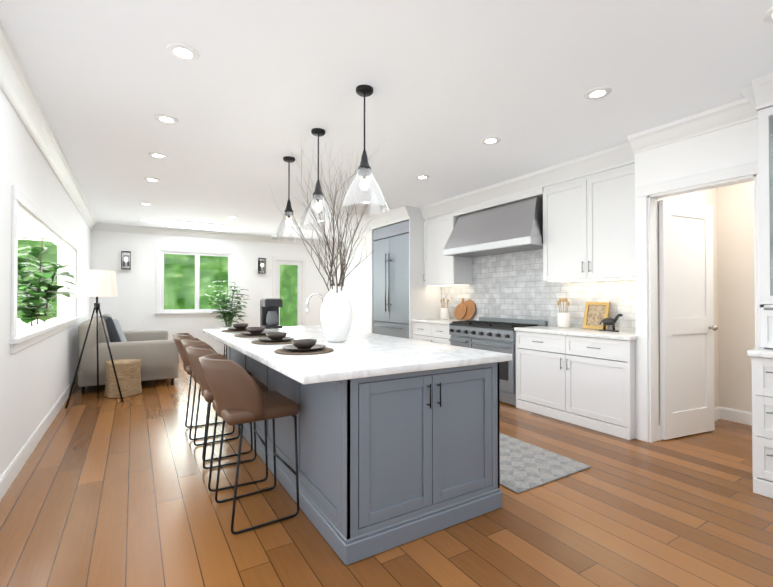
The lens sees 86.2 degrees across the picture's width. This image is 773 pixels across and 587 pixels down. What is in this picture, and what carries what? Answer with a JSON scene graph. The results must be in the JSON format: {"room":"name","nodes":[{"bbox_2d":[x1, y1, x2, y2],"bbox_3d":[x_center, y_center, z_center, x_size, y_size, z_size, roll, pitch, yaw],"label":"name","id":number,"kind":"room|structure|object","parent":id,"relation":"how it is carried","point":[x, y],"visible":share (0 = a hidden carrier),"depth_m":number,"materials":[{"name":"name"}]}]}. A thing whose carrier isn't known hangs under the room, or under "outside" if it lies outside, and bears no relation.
{"room":"kitchen","nodes":[
{"label":"kitchen","id":0,"kind":"room"},
{"bbox_2d":[18,219,32,229],"bbox_3d":[-5.895,-0.025,6.243,1.850,2.750,0.120,0,-1,-31],"label":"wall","id":1,"kind":"structure","parent":0,"point":[22,225],"depth_m":6.36,"materials":[{"name":"paint"}]},
{"bbox_2d":[0,89,90,476],"bbox_3d":[-2.858,-0.056,3.166,0.120,2.750,11.500,0,-1,-31],"label":"wall","id":2,"kind":"structure","parent":0,"point":[43,373],"depth_m":3.33,"materials":[{"name":"paint"}]},
{"bbox_2d":[0,373,77,500],"bbox_3d":[-2.801,1.254,3.187,0.014,0.130,11.500,0,-1,-31],"label":"baseboard","id":3,"kind":"structure","parent":2,"relation":"attached to","point":[12,471],"depth_m":3.38,"materials":[{"name":"paint"}]},
{"bbox_2d":[10,185,79,353],"bbox_3d":[-3.643,-0.151,4.474,0.185,1.175,3.870,0,-1,-31],"label":"window","id":4,"kind":"structure","parent":2,"relation":"in","point":[23,338],"depth_m":3.75,"materials":[{"name":"paint"}]},
{"bbox_2d":[0,23,99,230],"bbox_3d":[-2.758,-1.360,3.240,0.115,0.140,11.500,0,-1,-31],"label":"crown molding","id":5,"kind":"structure","parent":2,"relation":"attached to","point":[18,91],"depth_m":3.24,"materials":[{"name":"paint"}]},
{"bbox_2d":[90,230,331,348],"bbox_3d":[-3.642,0.008,9.496,5.390,2.750,0.120,0,-1,-31],"label":"wall","id":6,"kind":"structure","parent":0,"point":[131,306],"depth_m":8.94,"materials":[{"name":"paint"}]},
{"bbox_2d":[121,251,130,269],"bbox_3d":[-5.267,-0.669,8.356,0.160,0.360,0.140,0,-1,-31],"label":"sconce","id":7,"kind":"object","parent":6,"relation":"attached to","point":[125,261],"visible":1,"depth_m":8.33,"materials":[{"name":"black metal"}]},
{"bbox_2d":[155,246,235,317],"bbox_3d":[-4.183,-0.241,9.138,1.640,1.510,0.170,0,-1,-31],"label":"window","id":8,"kind":"structure","parent":6,"relation":"in","point":[161,310],"depth_m":9.07,"materials":[{"name":"paint"}]},
{"bbox_2d":[179,349,225,356],"bbox_3d":[-4.264,1.313,9.024,3.550,0.130,0.014,0,-1,-31],"label":"baseboard","id":9,"kind":"structure","parent":6,"relation":"attached to","point":[220,351],"depth_m":9.33,"materials":[{"name":"paint"}]},
{"bbox_2d":[100,223,327,246],"bbox_3d":[-3.530,-1.297,9.441,5.030,0.140,0.115,0,-1,-31],"label":"crown molding","id":10,"kind":"structure","parent":6,"relation":"attached to","point":[103,226],"depth_m":9.10,"materials":[{"name":"paint"}]},
{"bbox_2d":[258,258,265,273],"bbox_3d":[-2.947,-0.654,9.776,0.160,0.360,0.140,0,-1,-31],"label":"sconce","id":11,"kind":"object","parent":6,"relation":"attached to","point":[261,266],"visible":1,"depth_m":9.76,"materials":[{"name":"black metal"}]},
{"bbox_2d":[273,256,305,325],"bbox_3d":[-2.410,0.247,10.211,0.830,2.285,0.093,0,-1,-31],"label":"glass door","id":12,"kind":"structure","parent":6,"relation":"in","point":[300,263],"depth_m":10.34,"materials":[{"name":"paint"}]},
{"bbox_2d":[332,237,370,332],"bbox_3d":[0.699,-0.013,7.451,0.120,2.750,7.900,0,-1,-31],"label":"wall","id":13,"kind":"structure","parent":0,"point":[357,285],"depth_m":9.53,"materials":[{"name":"paint"}]},
{"bbox_2d":[328,229,370,246],"bbox_3d":[-0.581,-1.298,9.331,0.115,0.140,3.120,0,-1,-31],"label":"crown molding","id":14,"kind":"structure","parent":13,"relation":"attached to","point":[367,234],"depth_m":9.54,"materials":[{"name":"paint"}]},
{"bbox_2d":[371,206,422,229],"bbox_3d":[0.323,-1.298,7.328,0.656,0.179,1.260,0,-1,-31],"label":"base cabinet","id":15,"kind":"object","parent":13,"relation":"attached to","point":[414,215],"depth_m":6.75,"materials":[{"name":"grey wood"}]},
{"bbox_2d":[423,198,450,285],"bbox_3d":[0.962,-0.761,6.545,0.377,1.269,0.734,0,-1,-31],"label":"upper cabinet","id":16,"kind":"object","parent":13,"relation":"attached to","point":[437,218],"depth_m":6.47,"materials":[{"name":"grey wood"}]},
{"bbox_2d":[443,196,542,256],"bbox_3d":[1.474,-0.851,5.507,0.566,0.594,1.554,0,-1,-31],"label":"range hood","id":17,"kind":"object","parent":13,"relation":"attached to","point":[516,226],"visible":0.73,"depth_m":5.24,"materials":[{"name":"silver metal"}]},
{"bbox_2d":[441,249,635,330],"bbox_3d":[1.815,-0.158,5.499,0.012,1.200,3.398,0,-1,-31],"label":"backsplash","id":18,"kind":"structure","parent":13,"relation":"attached to","point":[514,285],"depth_m":5.40,"materials":[{"name":"tile"}]},
{"bbox_2d":[539,142,634,281],"bbox_3d":[2.259,-0.783,4.426,0.377,1.269,1.091,0,-1,-31],"label":"upper cabinet","id":19,"kind":"object","parent":13,"relation":"attached to","point":[589,202],"depth_m":4.29,"materials":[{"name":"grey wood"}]},
{"bbox_2d":[0,354,772,586],"bbox_3d":[-1.015,1.360,4.278,8.300,0.060,11.900,0,-1,-31],"label":"floor","id":20,"kind":"structure","parent":0,"point":[103,491],"depth_m":2.40,"materials":[{"name":"brown wood"}]},
{"bbox_2d":[17,236,74,325],"bbox_3d":[-4.498,0.306,5.255,0.854,2.065,0.871,0,-1,-31],"label":"fiddle-leaf fig plant","id":21,"kind":"object","parent":20,"relation":"on","point":[37,305],"visible":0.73,"depth_m":5.22,"materials":[{"name":"green plant"}]},
{"bbox_2d":[65,270,123,407],"bbox_3d":[-3.608,0.532,5.153,0.582,1.626,0.544,0,-1,-31],"label":"floor lamp","id":22,"kind":"object","parent":20,"relation":"on","point":[96,283],"visible":0.98,"depth_m":4.98,"materials":[{"name":"white fabric"}]},
{"bbox_2d":[104,359,141,398],"bbox_3d":[-3.474,1.116,5.459,0.432,0.450,0.428,0,-1,-31],"label":"stump side table","id":23,"kind":"object","parent":20,"relation":"on","point":[128,371],"visible":0.96,"depth_m":5.34,"materials":[{"name":"brown wood"}]},
{"bbox_2d":[78,314,178,393],"bbox_3d":[-4.189,0.847,6.809,1.220,1.018,2.420,0,-1,-31],"label":"armchair","id":24,"kind":"object","parent":20,"relation":"on","point":[156,352],"visible":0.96,"depth_m":5.84,"materials":[{"name":"fabric"}]},
{"bbox_2d":[172,333,234,439],"bbox_3d":[-1.761,0.852,3.958,0.522,0.948,0.467,0,-1,-30],"label":"stool","id":25,"kind":"object","parent":20,"relation":"on","point":[178,337],"visible":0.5,"depth_m":3.78,"materials":[{"name":"brown leather"}]},
{"bbox_2d":[181,338,252,461],"bbox_3d":[-1.440,0.847,3.471,0.522,0.948,0.467,0,-1,-33],"label":"stool","id":26,"kind":"object","parent":20,"relation":"on","point":[190,342],"visible":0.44,"depth_m":3.37,"materials":[{"name":"brown leather"}]},
{"bbox_2d":[202,281,247,357],"bbox_3d":[-3.324,0.557,8.633,1.040,1.634,1.046,0,-1,-31],"label":"potted plant","id":27,"kind":"object","parent":20,"relation":"on","point":[228,316],"visible":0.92,"depth_m":8.61,"materials":[{"name":"green plant"}]},
{"bbox_2d":[186,344,267,491],"bbox_3d":[-1.156,0.842,2.969,0.522,0.948,0.467,0,-1,-28],"label":"stool","id":28,"kind":"object","parent":20,"relation":"on","point":[195,353],"visible":0.6,"depth_m":2.82,"materials":[{"name":"brown leather"}]},
{"bbox_2d":[199,354,298,533],"bbox_3d":[-0.843,0.837,2.476,0.522,0.948,0.467,0,-1,-33],"label":"stool","id":29,"kind":"object","parent":20,"relation":"on","point":[241,397],"visible":1,"depth_m":2.29,"materials":[{"name":"brown leather"}]},
{"bbox_2d":[227,349,504,565],"bbox_3d":[-0.525,0.872,3.539,1.064,0.900,3.045,0,-1,-31],"label":"kitchen island","id":30,"kind":"object","parent":20,"relation":"on","point":[398,441],"depth_m":2.25,"materials":[{"name":"grey wood"}]},
{"bbox_2d":[203,325,511,384],"bbox_3d":[-0.607,0.402,3.506,1.340,0.040,3.100,0,-1,-31],"label":"island countertop","id":31,"kind":"structure","parent":30,"relation":"on","point":[361,354],"depth_m":2.48,"materials":[{"name":"white stone"}]},
{"bbox_2d":[221,323,248,331],"bbox_3d":[-1.525,0.353,4.317,0.380,0.070,0.380,0,-1,-31],"label":"place setting","id":32,"kind":"object","parent":31,"relation":"on","point":[241,327],"visible":0.81,"depth_m":4.25,"materials":[{"name":"brown"}]},
{"bbox_2d":[234,327,270,336],"bbox_3d":[-1.191,0.347,3.771,0.380,0.070,0.380,0,-1,-31],"label":"place setting","id":33,"kind":"object","parent":31,"relation":"on","point":[255,332],"visible":0.94,"depth_m":3.70,"materials":[{"name":"brown"}]},
{"bbox_2d":[260,298,282,328],"bbox_3d":[-1.317,0.224,4.726,0.200,0.336,0.220,0,-1,-31],"label":"coffee maker","id":34,"kind":"object","parent":31,"relation":"on","point":[269,313],"visible":1,"depth_m":4.66,"materials":[{"name":"black plastic"}]},
{"bbox_2d":[251,332,294,344],"bbox_3d":[-0.857,0.342,3.225,0.380,0.070,0.380,0,-1,-31],"label":"place setting","id":35,"kind":"object","parent":31,"relation":"on","point":[271,338],"visible":0.98,"depth_m":3.17,"materials":[{"name":"brown"}]},
{"bbox_2d":[274,339,333,354],"bbox_3d":[-0.531,0.336,2.674,0.380,0.070,0.380,0,-1,-31],"label":"place setting","id":36,"kind":"object","parent":31,"relation":"on","point":[304,347],"visible":1,"depth_m":2.61,"materials":[{"name":"brown"}]},
{"bbox_2d":[277,141,378,341],"bbox_3d":[-0.403,-0.450,3.253,1.006,1.655,0.758,0,-1,-31],"label":"vase","id":37,"kind":"object","parent":31,"relation":"on","point":[336,315],"visible":0.92,"depth_m":3.18,"materials":[{"name":"white ceramic"}]},
{"bbox_2d":[373,220,408,338],"bbox_3d":[0.301,0.088,7.288,0.707,2.545,1.200,0,-1,-31],"label":"fridge","id":38,"kind":"object","parent":20,"relation":"on","point":[391,280],"visible":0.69,"depth_m":7.07,"materials":[{"name":"silver metal"}]},
{"bbox_2d":[411,322,451,344],"bbox_3d":[0.922,0.901,6.384,0.597,0.899,0.940,0,-1,-31],"label":"base cabinet","id":39,"kind":"object","parent":20,"relation":"on","point":[422,331],"depth_m":6.24,"materials":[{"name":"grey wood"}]},
{"bbox_2d":[411,318,470,325],"bbox_3d":[0.904,0.432,6.379,0.617,0.040,0.937,0,-1,-31],"label":"countertop","id":40,"kind":"structure","parent":39,"relation":"on","point":[438,321],"depth_m":6.28,"materials":[{"name":"white stone"}]},
{"bbox_2d":[440,298,448,318],"bbox_3d":[0.935,0.241,6.620,0.140,0.342,0.145,0,-1,-31],"label":"utensil crock","id":41,"kind":"object","parent":40,"relation":"on","point":[444,311],"visible":1,"depth_m":6.57,"materials":[{"name":"white ceramic"}]},
{"bbox_2d":[454,298,475,319],"bbox_3d":[1.220,0.207,6.390,0.148,0.403,0.430,0,-1,-31],"label":"cutting board","id":42,"kind":"object","parent":40,"relation":"on","point":[466,310],"visible":0.96,"depth_m":6.36,"materials":[{"name":"brown wood"}]},
{"bbox_2d":[449,317,547,406],"bbox_3d":[1.422,0.842,5.464,0.671,1.000,1.150,0,-1,-31],"label":"range","id":43,"kind":"object","parent":20,"relation":"on","point":[492,334],"visible":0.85,"depth_m":5.13,"materials":[{"name":"silver metal"}]},
{"bbox_2d":[515,330,558,419],"bbox_3d":[1.954,0.884,4.697,0.597,0.899,0.710,0,-1,-31],"label":"base cabinet","id":44,"kind":"object","parent":20,"relation":"on","point":[537,355],"depth_m":4.58,"materials":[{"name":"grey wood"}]},
{"bbox_2d":[500,433,590,492],"bbox_3d":[0.523,1.322,4.035,0.810,0.010,2.620,0,-1,-31],"label":"rug","id":45,"kind":"object","parent":20,"relation":"on","point":[525,466],"visible":0.4,"depth_m":3.14,"materials":[{"name":"grey fabric"}]},
{"bbox_2d":[559,334,635,439],"bbox_3d":[2.265,0.879,4.188,0.597,0.899,0.711,0,-1,-31],"label":"base cabinet","id":46,"kind":"object","parent":20,"relation":"on","point":[583,377],"depth_m":3.98,"materials":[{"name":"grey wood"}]},
{"bbox_2d":[515,326,636,341],"bbox_3d":[2.097,0.412,4.429,0.617,0.040,1.322,0,-1,-31],"label":"countertop","id":47,"kind":"structure","parent":46,"relation":"on","point":[621,336],"depth_m":4.24,"materials":[{"name":"white stone"}]},
{"bbox_2d":[557,297,569,327],"bbox_3d":[2.052,0.219,4.795,0.130,0.348,0.145,0,-1,-31],"label":"utensil crock","id":48,"kind":"object","parent":47,"relation":"on","point":[563,319],"visible":1,"depth_m":4.75,"materials":[{"name":"white ceramic"}]},
{"bbox_2d":[583,302,609,329],"bbox_3d":[2.292,0.241,4.519,0.082,0.298,0.270,0,-1,-31],"label":"frame","id":49,"kind":"object","parent":47,"relation":"on","point":[596,314],"visible":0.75,"depth_m":4.53,"materials":[{"name":"gold metal"}]},
{"bbox_2d":[599,314,622,331],"bbox_3d":[2.305,0.295,4.247,0.060,0.184,0.247,0,-1,-31],"label":"figurine","id":50,"kind":"object","parent":47,"relation":"on","point":[609,321],"visible":1,"depth_m":4.23,"materials":[{"name":"black plastic"}]},
{"bbox_2d":[740,73,772,498],"bbox_3d":[2.833,-0.063,2.442,0.460,2.749,1.125,0,-1,-31],"label":"hutch","id":51,"kind":"object","parent":20,"relation":"on","point":[757,94],"visible":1,"depth_m":2.76,"materials":[{"name":"white wood"}]},
{"bbox_2d":[0,0,772,240],"bbox_3d":[-1.015,-1.450,4.307,8.300,0.060,11.900,0,-1,-31],"label":"ceiling","id":52,"kind":"structure","parent":0,"point":[253,95],"depth_m":2.89,"materials":[{"name":"white paint"}]},
{"bbox_2d":[143,177,159,181],"bbox_3d":[-2.895,-1.408,5.093,0.171,0.007,0.198,0,-1,-31],"label":"recessed light","id":53,"kind":"object","parent":52,"relation":"in","point":[151,179],"depth_m":5.10,"materials":[{"name":"paint"}]},
{"bbox_2d":[148,152,167,158],"bbox_3d":[-2.337,-1.417,4.229,0.170,0.007,0.188,0,-1,-31],"label":"recessed light","id":54,"kind":"object","parent":52,"relation":"in","point":[157,155],"depth_m":4.23,"materials":[{"name":"paint"}]},
{"bbox_2d":[154,114,178,123],"bbox_3d":[-1.793,-1.425,3.372,0.173,0.007,0.188,0,-1,-31],"label":"recessed light","id":55,"kind":"object","parent":52,"relation":"in","point":[168,119],"depth_m":3.38,"materials":[{"name":"paint"}]},
{"bbox_2d":[166,43,199,61],"bbox_3d":[-1.208,-1.434,2.456,0.177,0.007,0.184,0,-1,-31],"label":"recessed light","id":56,"kind":"object","parent":52,"relation":"in","point":[186,52],"depth_m":2.45,"materials":[{"name":"paint"}]},
{"bbox_2d":[164,220,238,231],"bbox_3d":[-3.782,-1.372,8.446,1.300,0.012,0.850,0,-1,-31],"label":"skylight","id":57,"kind":"object","parent":52,"relation":"attached to","point":[197,225],"visible":1,"depth_m":8.46,"materials":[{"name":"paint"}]},
{"bbox_2d":[271,156,305,240],"bbox_3d":[-1.022,-0.994,4.333,0.360,0.850,0.360,0,-1,-31],"label":"pendant light","id":58,"kind":"object","parent":52,"relation":"hanging from","point":[288,211],"visible":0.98,"depth_m":4.32,"materials":[{"name":"clear glass"}]},
{"bbox_2d":[297,128,338,230],"bbox_3d":[-0.598,-1.002,3.620,0.360,0.850,0.360,0,-1,-31],"label":"pendant light","id":59,"kind":"object","parent":52,"relation":"hanging from","point":[319,132],"visible":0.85,"depth_m":3.60,"materials":[{"name":"clear glass"}]},
{"bbox_2d":[339,85,389,214],"bbox_3d":[-0.154,-1.009,2.895,0.360,0.850,0.360,0,-1,-31],"label":"pendant light","id":60,"kind":"object","parent":52,"relation":"hanging from","point":[364,167],"visible":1,"depth_m":2.87,"materials":[{"name":"clear glass"}]},
{"bbox_2d":[415,175,429,178],"bbox_3d":[0.435,-1.409,4.987,0.177,0.007,0.176,0,-1,-31],"label":"recessed light","id":61,"kind":"object","parent":52,"relation":"in","point":[418,176],"depth_m":4.98,"materials":[{"name":"paint"}]},
{"bbox_2d":[481,137,500,143],"bbox_3d":[0.964,-1.421,3.828,0.182,0.007,0.178,0,-1,-31],"label":"recessed light","id":62,"kind":"object","parent":52,"relation":"in","point":[488,140],"depth_m":3.83,"materials":[{"name":"paint"}]},
{"bbox_2d":[584,87,611,99],"bbox_3d":[1.506,-1.429,2.947,0.184,0.007,0.176,0,-1,-31],"label":"recessed light","id":63,"kind":"object","parent":52,"relation":"in","point":[598,92],"depth_m":2.95,"materials":[{"name":"paint"}]},
{"bbox_2d":[762,7,772,22],"bbox_3d":[1.984,-1.438,2.138,0.149,0.007,0.060,0,-1,-31],"label":"recessed light","id":64,"kind":"object","parent":52,"relation":"in","point":[768,16],"depth_m":2.14,"materials":[{"name":"paint"}]},
{"bbox_2d":[451,170,538,285],"bbox_3d":[1.564,-0.771,5.562,0.377,1.269,1.682,0,-1,-31],"label":"cabinet","id":65,"kind":"object","parent":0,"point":[526,187],"depth_m":5.59,"materials":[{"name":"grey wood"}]},
{"bbox_2d":[657,188,718,424],"bbox_3d":[2.996,-0.047,4.083,1.276,2.750,0.003,0,-1,-31],"label":"wall","id":66,"kind":"structure","parent":0,"point":[708,197],"depth_m":4.33,"materials":[{"name":"paint"}]},
{"bbox_2d":[659,200,717,439],"bbox_3d":[2.819,0.235,3.871,0.720,2.158,0.178,0,-1,-22],"label":"door leaf","id":67,"kind":"structure","parent":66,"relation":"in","point":[688,327],"depth_m":3.85,"materials":[{"name":"paint"}]},
{"bbox_2d":[658,406,720,440],"bbox_3d":[2.991,1.263,4.058,1.256,0.130,0.018,0,-1,-31],"label":"baseboard","id":68,"kind":"structure","parent":66,"relation":"attached to","point":[717,409],"depth_m":4.34,"materials":[{"name":"paint"}]},
{"bbox_2d":[635,119,757,438],"bbox_3d":[3.272,-0.065,2.285,0.120,2.750,3.600,0,-1,-31],"label":"wall","id":69,"kind":"structure","parent":0,"point":[732,146],"depth_m":3.40,"materials":[{"name":"paint"}]},
{"bbox_2d":[628,98,757,153],"bbox_3d":[3.140,-1.369,2.288,0.115,0.140,3.480,0,-1,-31],"label":"crown molding","id":70,"kind":"structure","parent":69,"relation":"attached to","point":[739,111],"depth_m":3.33,"materials":[{"name":"paint"}]},
{"bbox_2d":[636,161,759,442],"bbox_3d":[2.591,0.176,3.401,0.160,2.290,0.940,0,-1,-31],"label":"door frame","id":71,"kind":"structure","parent":69,"relation":"attached to","point":[647,314],"depth_m":3.69,"materials":[{"name":"paint"}]},
{"bbox_2d":[717,181,754,411],"bbox_3d":[4.211,-0.054,3.434,0.120,2.750,2.380,0,-1,-31],"label":"wall","id":72,"kind":"structure","parent":0,"point":[736,290],"depth_m":4.28,"materials":[{"name":"paint"}]},
{"bbox_2d":[721,407,751,425],"bbox_3d":[4.154,1.256,3.385,0.014,0.130,2.380,0,-1,-31],"label":"baseboard","id":73,"kind":"structure","parent":72,"relation":"attached to","point":[739,416],"depth_m":4.26,"materials":[{"name":"paint"}]},
{"label":"outside","id":74,"kind":"structure","parent":0,"visible":0},
{"bbox_2d":[17,240,296,326],"bbox_3d":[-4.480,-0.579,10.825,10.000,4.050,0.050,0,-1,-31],"label":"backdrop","id":75,"kind":"structure","parent":74,"point":[180,265],"depth_m":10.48,"materials":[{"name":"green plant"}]}
]}

